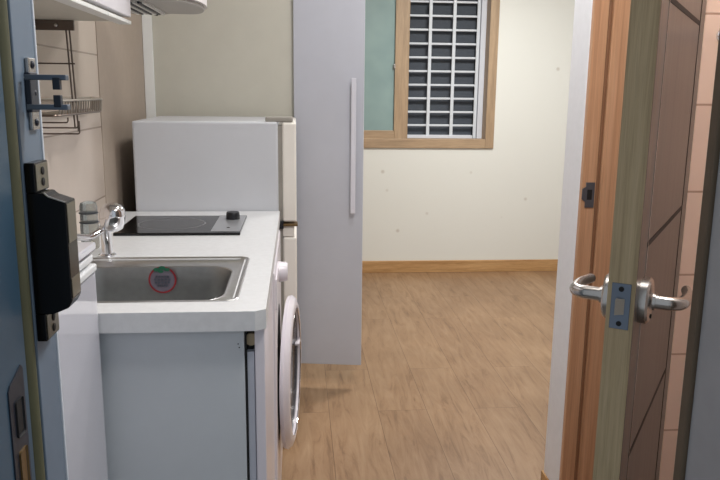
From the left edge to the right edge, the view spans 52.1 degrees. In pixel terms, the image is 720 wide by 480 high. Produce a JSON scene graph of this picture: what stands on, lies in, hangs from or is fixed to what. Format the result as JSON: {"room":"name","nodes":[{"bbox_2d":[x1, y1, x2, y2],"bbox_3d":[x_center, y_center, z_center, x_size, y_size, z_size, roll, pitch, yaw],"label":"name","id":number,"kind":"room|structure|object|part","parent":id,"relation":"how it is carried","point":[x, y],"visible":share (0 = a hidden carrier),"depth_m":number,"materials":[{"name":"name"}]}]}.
{"room":"studio apartment","nodes":[
{"label":"studio apartment","id":0,"kind":"room"},
{"bbox_2d":[35,14,145,233],"bbox_3d":[-0.899,-0.481,2.780,0.122,2.320,4.230,0,11,-5],"label":"wall","id":1,"kind":"structure","parent":0,"point":[75,164],"depth_m":2.21,"materials":[{"name":"tile"}]},
{"bbox_2d":[33,0,130,24],"bbox_3d":[-0.598,-0.760,1.212,0.215,0.704,0.868,0,11,-5],"label":"upper cabinet","id":2,"kind":"object","parent":1,"relation":"attached to","point":[76,10],"visible":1,"depth_m":1.52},
{"bbox_2d":[35,20,101,134],"bbox_3d":[-0.705,-0.397,1.812,0.101,0.259,0.580,0,11,-5],"label":"dish rack","id":3,"kind":"object","parent":2,"relation":"hanging from","point":[64,25],"visible":0.88,"depth_m":1.70,"materials":[{"name":"metal"}]},
{"bbox_3d":[-0.700,-0.491,1.682,0.090,0.022,0.008,0,11,-5],"label":"rail","id":4,"kind":"part","parent":3,"relation":"part of","materials":[{"name":"metal"}]},
{"bbox_2d":[42,108,100,116],"bbox_3d":[-0.701,-0.318,1.826,0.083,0.005,0.575,0,11,-5],"label":"basket","id":5,"kind":"object","parent":3,"relation":"on","point":[78,111],"depth_m":1.70,"materials":[{"name":"metal"}]},
{"bbox_3d":[-0.518,-0.811,1.428,0.018,0.688,0.429,0,11,-5],"label":"cabinet door","id":6,"kind":"part","parent":2,"relation":"part of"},
{"bbox_2d":[130,0,206,15],"bbox_3d":[-0.575,-0.908,1.814,0.365,0.653,0.340,0,11,-5],"label":"range hood","id":7,"kind":"object","parent":1,"relation":"attached to","point":[155,7],"visible":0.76,"depth_m":1.86,"materials":[{"name":"metal"}]},
{"bbox_3d":[-0.635,-0.598,1.872,0.237,0.010,0.330,0,11,-5],"label":"plate","id":8,"kind":"part","parent":7,"relation":"part of","materials":[{"name":"grey metal"}]},
{"bbox_2d":[281,271,556,479],"bbox_3d":[0.757,0.618,3.442,3.320,0.060,3.750,0,11,-5],"label":"floor","id":9,"kind":"structure","parent":0,"point":[451,381],"depth_m":3.17,"materials":[{"name":"brown wood"}]},
{"bbox_2d":[99,281,274,479],"bbox_3d":[-0.469,0.520,1.663,0.534,0.812,0.460,0,11,-5],"label":"base cabinet","id":10,"kind":"object","parent":9,"relation":"on","point":[177,405],"visible":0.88,"depth_m":1.40,"materials":[{"name":"grey laminate"}]},
{"bbox_3d":[-0.469,0.564,1.446,0.496,0.812,0.018,0,11,-5],"label":"panel","id":11,"kind":"part","parent":10,"relation":"part of","materials":[{"name":"grey laminate"}]},
{"bbox_2d":[77,211,279,332],"bbox_3d":[-0.490,0.037,1.903,0.537,0.038,1.153,0,11,-5],"label":"countertop","id":12,"kind":"structure","parent":10,"relation":"on","point":[257,240],"depth_m":1.60,"materials":[{"name":"stone"}]},
{"bbox_2d":[79,201,99,248],"bbox_3d":[-0.686,-0.039,1.864,0.047,0.122,0.047,4,12,14],"label":"soap bottle","id":13,"kind":"object","parent":12,"relation":"on","point":[88,212],"visible":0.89,"depth_m":1.84,"materials":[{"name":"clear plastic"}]},
{"bbox_2d":[77,203,125,256],"bbox_3d":[-0.644,-0.015,1.725,0.065,0.131,0.203,10,15,40],"label":"kitchen faucet","id":14,"kind":"object","parent":12,"relation":"on","point":[112,216],"visible":0.82,"depth_m":1.75,"materials":[{"name":"silver metal"}]},
{"bbox_3d":[-0.655,-0.005,1.710,0.026,0.039,0.169,6,13,27],"label":"spout","id":15,"kind":"part","parent":14,"relation":"part of","materials":[{"name":"silver metal"}]},
{"bbox_3d":[-0.596,-0.055,1.771,0.062,0.069,0.062,0,11,-5],"label":"handle","id":16,"kind":"part","parent":14,"relation":"part of","materials":[{"name":"silver metal"}]},
{"bbox_2d":[91,256,249,302],"bbox_3d":[-0.454,0.166,1.608,0.404,0.178,0.385,0,11,-5],"label":"sink","id":17,"kind":"object","parent":12,"relation":"in","point":[117,281],"visible":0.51,"depth_m":1.70,"materials":[{"name":"silver metal"}]},
{"bbox_2d":[95,267,230,300],"bbox_3d":[-0.458,0.177,1.571,0.352,0.173,0.292,0,11,-5],"label":"basin","id":18,"kind":"object","parent":17,"relation":"in","point":[112,283],"depth_m":1.70,"materials":[{"name":"silver metal"}]},
{"bbox_2d":[113,211,246,235],"bbox_3d":[-0.521,-0.056,2.187,0.348,0.031,0.290,0,11,-5],"label":"cooktop","id":19,"kind":"object","parent":12,"relation":"in","point":[232,223],"visible":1,"depth_m":2.15,"materials":[{"name":"black glass"}]},
{"bbox_3d":[-0.392,-0.051,2.206,0.082,0.002,0.271,0,11,-5],"label":"control panel","id":20,"kind":"part","parent":19,"relation":"part of","materials":[{"name":"silver metal"}]},
{"bbox_3d":[-0.392,-0.076,2.270,0.042,0.022,0.042,0,11,-5],"label":"knob","id":21,"kind":"part","parent":19,"relation":"part of","materials":[{"name":"black plastic"}]},
{"bbox_3d":[-0.212,0.474,1.678,0.019,0.720,0.456,0,11,-5],"label":"cabinet door","id":22,"kind":"part","parent":10,"relation":"part of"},
{"bbox_2d":[132,116,297,429],"bbox_3d":[-0.502,0.117,2.763,0.537,1.163,0.496,0,11,-5],"label":"refrigerator","id":23,"kind":"object","parent":9,"relation":"on","point":[182,163],"visible":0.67,"depth_m":2.45,"materials":[{"name":"white plastic"}]},
{"bbox_3d":[-0.258,-0.274,2.707,0.046,0.333,0.491,0,11,-5],"label":"freezer door","id":24,"kind":"part","parent":23,"relation":"part of","materials":[{"name":"white metal"}]},
{"bbox_3d":[-0.264,0.292,2.822,0.046,0.713,0.491,0,11,-5],"label":"door","id":25,"kind":"part","parent":23,"relation":"part of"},
{"bbox_2d":[142,0,364,364],"bbox_3d":[-0.441,-0.530,3.226,0.865,2.250,0.695,0,11,-5],"label":"wardrobe","id":26,"kind":"object","parent":9,"relation":"on","point":[304,60],"visible":0.4,"depth_m":2.94,"materials":[{"name":"laminate"}]},
{"bbox_3d":[-0.540,-0.479,2.968,0.550,2.250,0.018,0,11,-5],"label":"panel","id":27,"kind":"part","parent":26,"relation":"part of","materials":[{"name":"laminate"}]},
{"bbox_3d":[-0.124,-0.520,2.953,0.281,2.145,0.018,1,11,3],"label":"open door","id":28,"kind":"part","parent":26,"relation":"part of","materials":[{"name":"laminate"}]},
{"bbox_3d":[-0.027,-0.372,2.944,0.020,0.540,0.010,1,11,3],"label":"door handle","id":29,"kind":"part","parent":26,"relation":"part of","materials":[{"name":"white laminate"}]},
{"bbox_2d":[272,230,300,479],"bbox_3d":[-0.470,0.416,2.195,0.588,0.803,0.600,0,11,-5],"label":"washing machine","id":30,"kind":"object","parent":9,"relation":"on","point":[286,343],"visible":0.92,"depth_m":2.04,"materials":[{"name":"white metal"}]},
{"bbox_3d":[-0.220,0.123,1.952,0.005,0.080,0.170,0,11,-5],"label":"detergent drawer","id":31,"kind":"part","parent":30,"relation":"part of","materials":[{"name":"white plastic"}]},
{"bbox_3d":[-0.250,0.404,2.211,0.016,0.777,0.594,0,11,-5],"label":"panel","id":32,"kind":"part","parent":30,"relation":"part of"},
{"bbox_3d":[-0.222,0.091,2.119,0.028,0.060,0.060,0,11,-5],"label":"program knob","id":33,"kind":"part","parent":30,"relation":"part of","materials":[{"name":"white plastic"}]},
{"bbox_3d":[-0.205,0.389,2.190,0.010,0.372,0.372,1,11,0],"label":"door glass","id":34,"kind":"part","parent":30,"relation":"part of","materials":[{"name":"glass"}]},
{"bbox_2d":[362,0,574,260],"bbox_3d":[0.583,-0.931,5.086,3.470,2.320,0.194,0,11,-5],"label":"wall","id":35,"kind":"structure","parent":0,"point":[503,201],"depth_m":5.10,"materials":[{"name":"paint"}]},
{"bbox_2d":[364,0,499,147],"bbox_3d":[0.296,-1.208,4.992,1.245,1.147,0.196,0,11,-5],"label":"window","id":36,"kind":"structure","parent":35,"relation":"in","point":[388,23],"depth_m":5.02,"materials":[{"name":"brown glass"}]},
{"bbox_3d":[0.014,-1.195,4.903,0.448,1.042,0.032,0,11,-5],"label":"sash rail","id":37,"kind":"part","parent":36,"relation":"part of","materials":[{"name":"brown wood"}]},
{"bbox_3d":[0.014,-1.195,4.902,0.458,0.932,0.006,0,11,-5],"label":"pane","id":38,"kind":"part","parent":36,"relation":"part of","materials":[{"name":"teal glass"}]},
{"bbox_3d":[0.029,-1.195,4.904,0.598,1.042,0.032,0,11,-5],"label":"sash frame","id":39,"kind":"part","parent":36,"relation":"part of","materials":[{"name":"brown wood"}]},
{"bbox_3d":[0.294,-0.667,5.057,1.125,0.062,0.108,0,11,-5],"label":"frame sill","id":40,"kind":"part","parent":36,"relation":"part of","materials":[{"name":"brown wood"}]},
{"bbox_2d":[408,0,480,137],"bbox_3d":[0.344,-1.243,5.026,0.947,1.087,0.028,0,11,-5],"label":"window grille","id":41,"kind":"object","parent":36,"relation":"attached to","point":[430,2],"visible":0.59,"depth_m":5.05,"materials":[{"name":"white metal"}]},
{"bbox_3d":[0.270,-1.221,5.033,1.200,1.137,0.070,0,11,-5],"label":"frame","id":42,"kind":"part","parent":36,"relation":"part of","materials":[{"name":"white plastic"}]},
{"bbox_3d":[0.265,-1.226,5.083,1.200,1.147,0.006,0,11,-5],"label":"glass","id":43,"kind":"part","parent":36,"relation":"part of","materials":[{"name":"clear glass"}]},
{"bbox_2d":[362,259,557,272],"bbox_3d":[0.590,0.185,5.207,3.230,0.084,0.016,0,11,-5],"label":"baseboard","id":44,"kind":"structure","parent":35,"relation":"attached to","point":[530,264],"depth_m":5.21,"materials":[{"name":"beige wood"}]},
{"bbox_2d":[544,0,592,479],"bbox_3d":[0.665,-0.322,2.081,0.120,2.320,0.131,0,11,-5],"label":"wall","id":45,"kind":"structure","parent":0,"point":[582,9],"depth_m":2.13,"materials":[{"name":"white paint"}]},
{"bbox_2d":[559,0,630,479],"bbox_3d":[0.700,-0.120,1.816,0.138,2.030,0.478,0,11,-5],"label":"trim","id":46,"kind":"structure","parent":45,"relation":"attached to","point":[610,18],"depth_m":2.04,"materials":[{"name":"orange wood"}]},
{"bbox_3d":[0.631,-0.124,2.035,0.035,0.070,0.003,0,11,-5],"label":"strike plate","id":47,"kind":"part","parent":46,"relation":"part of","materials":[{"name":"grey metal"}]},
{"bbox_2d":[659,0,719,479],"bbox_3d":[1.590,-0.212,1.588,1.861,2.320,0.080,0,11,-5],"label":"wall","id":48,"kind":"structure","parent":0,"point":[712,13],"depth_m":1.51,"materials":[{"name":"pink tile"}]},
{"bbox_2d":[570,0,706,479],"bbox_3d":[0.501,0.005,1.263,0.174,1.980,0.588,7,13,29],"label":"door","id":49,"kind":"structure","parent":48,"relation":"in","point":[638,298],"depth_m":1.07,"materials":[{"name":"brown wood"}]},
{"bbox_3d":[0.360,0.070,1.149,0.053,0.021,0.112,7,13,29],"label":"lever","id":50,"kind":"part","parent":49,"relation":"part of","materials":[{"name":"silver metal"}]},
{"bbox_3d":[0.364,0.093,1.029,0.026,0.066,0.002,7,13,29],"label":"latch plate","id":51,"kind":"part","parent":49,"relation":"part of","materials":[{"name":"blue metal"}]},
{"bbox_3d":[0.468,0.084,1.089,0.048,0.021,0.112,7,13,29],"label":"lever","id":52,"kind":"part","parent":49,"relation":"part of","materials":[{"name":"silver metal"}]},
{"bbox_3d":[1.035,1.288,0.197,3.320,0.080,2.900,0,11,-5],"label":"floor","id":53,"kind":"structure","parent":0,"visible":0},
{"bbox_2d":[58,242,107,479],"bbox_3d":[-0.572,0.530,1.173,0.236,0.984,0.447,0,11,-5],"label":"cabinet","id":54,"kind":"object","parent":53,"relation":"on","point":[78,332],"visible":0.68,"depth_m":1.24,"materials":[{"name":"white laminate"}]},
{"bbox_3d":[1.595,-0.332,2.182,1.750,2.320,0.086,0,11,-5],"label":"wall","id":55,"kind":"structure","parent":0,"visible":0},
{"bbox_2d":[541,470,548,479],"bbox_3d":[1.516,0.776,2.386,1.866,0.064,0.127,0,11,-5],"label":"baseboard","id":56,"kind":"structure","parent":55,"relation":"attached to","point":[543,475],"depth_m":2.34,"materials":[{"name":"beige wood"}]},
{"bbox_3d":[0.609,-0.065,0.810,2.850,2.320,0.185,0,11,-5],"label":"wall","id":57,"kind":"structure","parent":0,"visible":0},
{"bbox_2d":[0,0,68,479],"bbox_3d":[-0.378,0.062,0.730,0.060,2.080,0.265,0,11,-5],"label":"trim","id":58,"kind":"structure","parent":57,"relation":"attached to","point":[32,424],"depth_m":0.77,"materials":[{"name":"blue paint"}]},
{"bbox_3d":[-0.355,0.215,0.767,0.004,0.167,0.041,0,11,-5],"label":"strike plate","id":59,"kind":"part","parent":58,"relation":"part of","materials":[{"name":"metal"}]},
{"bbox_2d":[24,57,70,129],"bbox_3d":[-0.332,-0.155,0.786,0.047,0.076,0.044,0,11,-5],"label":"guard","id":60,"kind":"object","parent":57,"relation":"attached to","point":[31,77],"visible":1,"depth_m":0.78,"materials":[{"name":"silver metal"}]},
{"bbox_3d":[-0.327,-0.170,0.768,0.042,0.006,0.011,0,11,-5],"label":"arm","id":61,"kind":"part","parent":60,"relation":"part of","materials":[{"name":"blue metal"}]},
{"bbox_3d":[-0.328,-0.140,0.774,0.042,0.006,0.011,0,11,-5],"label":"arm","id":62,"kind":"part","parent":60,"relation":"part of","materials":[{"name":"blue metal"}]},
{"bbox_2d":[24,160,80,341],"bbox_3d":[-0.336,0.012,0.814,0.041,0.197,0.043,0,11,-5],"label":"box","id":63,"kind":"object","parent":57,"relation":"attached to","point":[51,214],"visible":1,"depth_m":0.80,"materials":[{"name":"black plastic"}]},
{"bbox_3d":[-0.345,-0.069,0.797,0.001,0.028,0.038,0,11,-5],"label":"tab plate","id":64,"kind":"part","parent":63,"relation":"part of","materials":[{"name":"grey metal"}]},
{"bbox_3d":[-0.346,0.093,0.830,0.001,0.027,0.038,0,11,-5],"label":"tab plate","id":65,"kind":"part","parent":63,"relation":"part of","materials":[{"name":"silver metal"}]},
{"bbox_3d":[-0.316,-0.020,0.806,0.001,0.043,0.030,0,11,-5],"label":"trim","id":66,"kind":"part","parent":63,"relation":"part of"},
{"bbox_3d":[-0.316,0.050,0.820,0.001,0.022,0.030,0,11,-5],"label":"trim","id":67,"kind":"part","parent":63,"relation":"part of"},
{"bbox_2d":[673,31,719,479],"bbox_3d":[0.456,0.059,0.793,0.062,2.080,0.250,0,11,-5],"label":"trim","id":68,"kind":"structure","parent":57,"relation":"attached to","point":[697,457],"depth_m":0.89,"materials":[{"name":"grey paint"}]}
]}

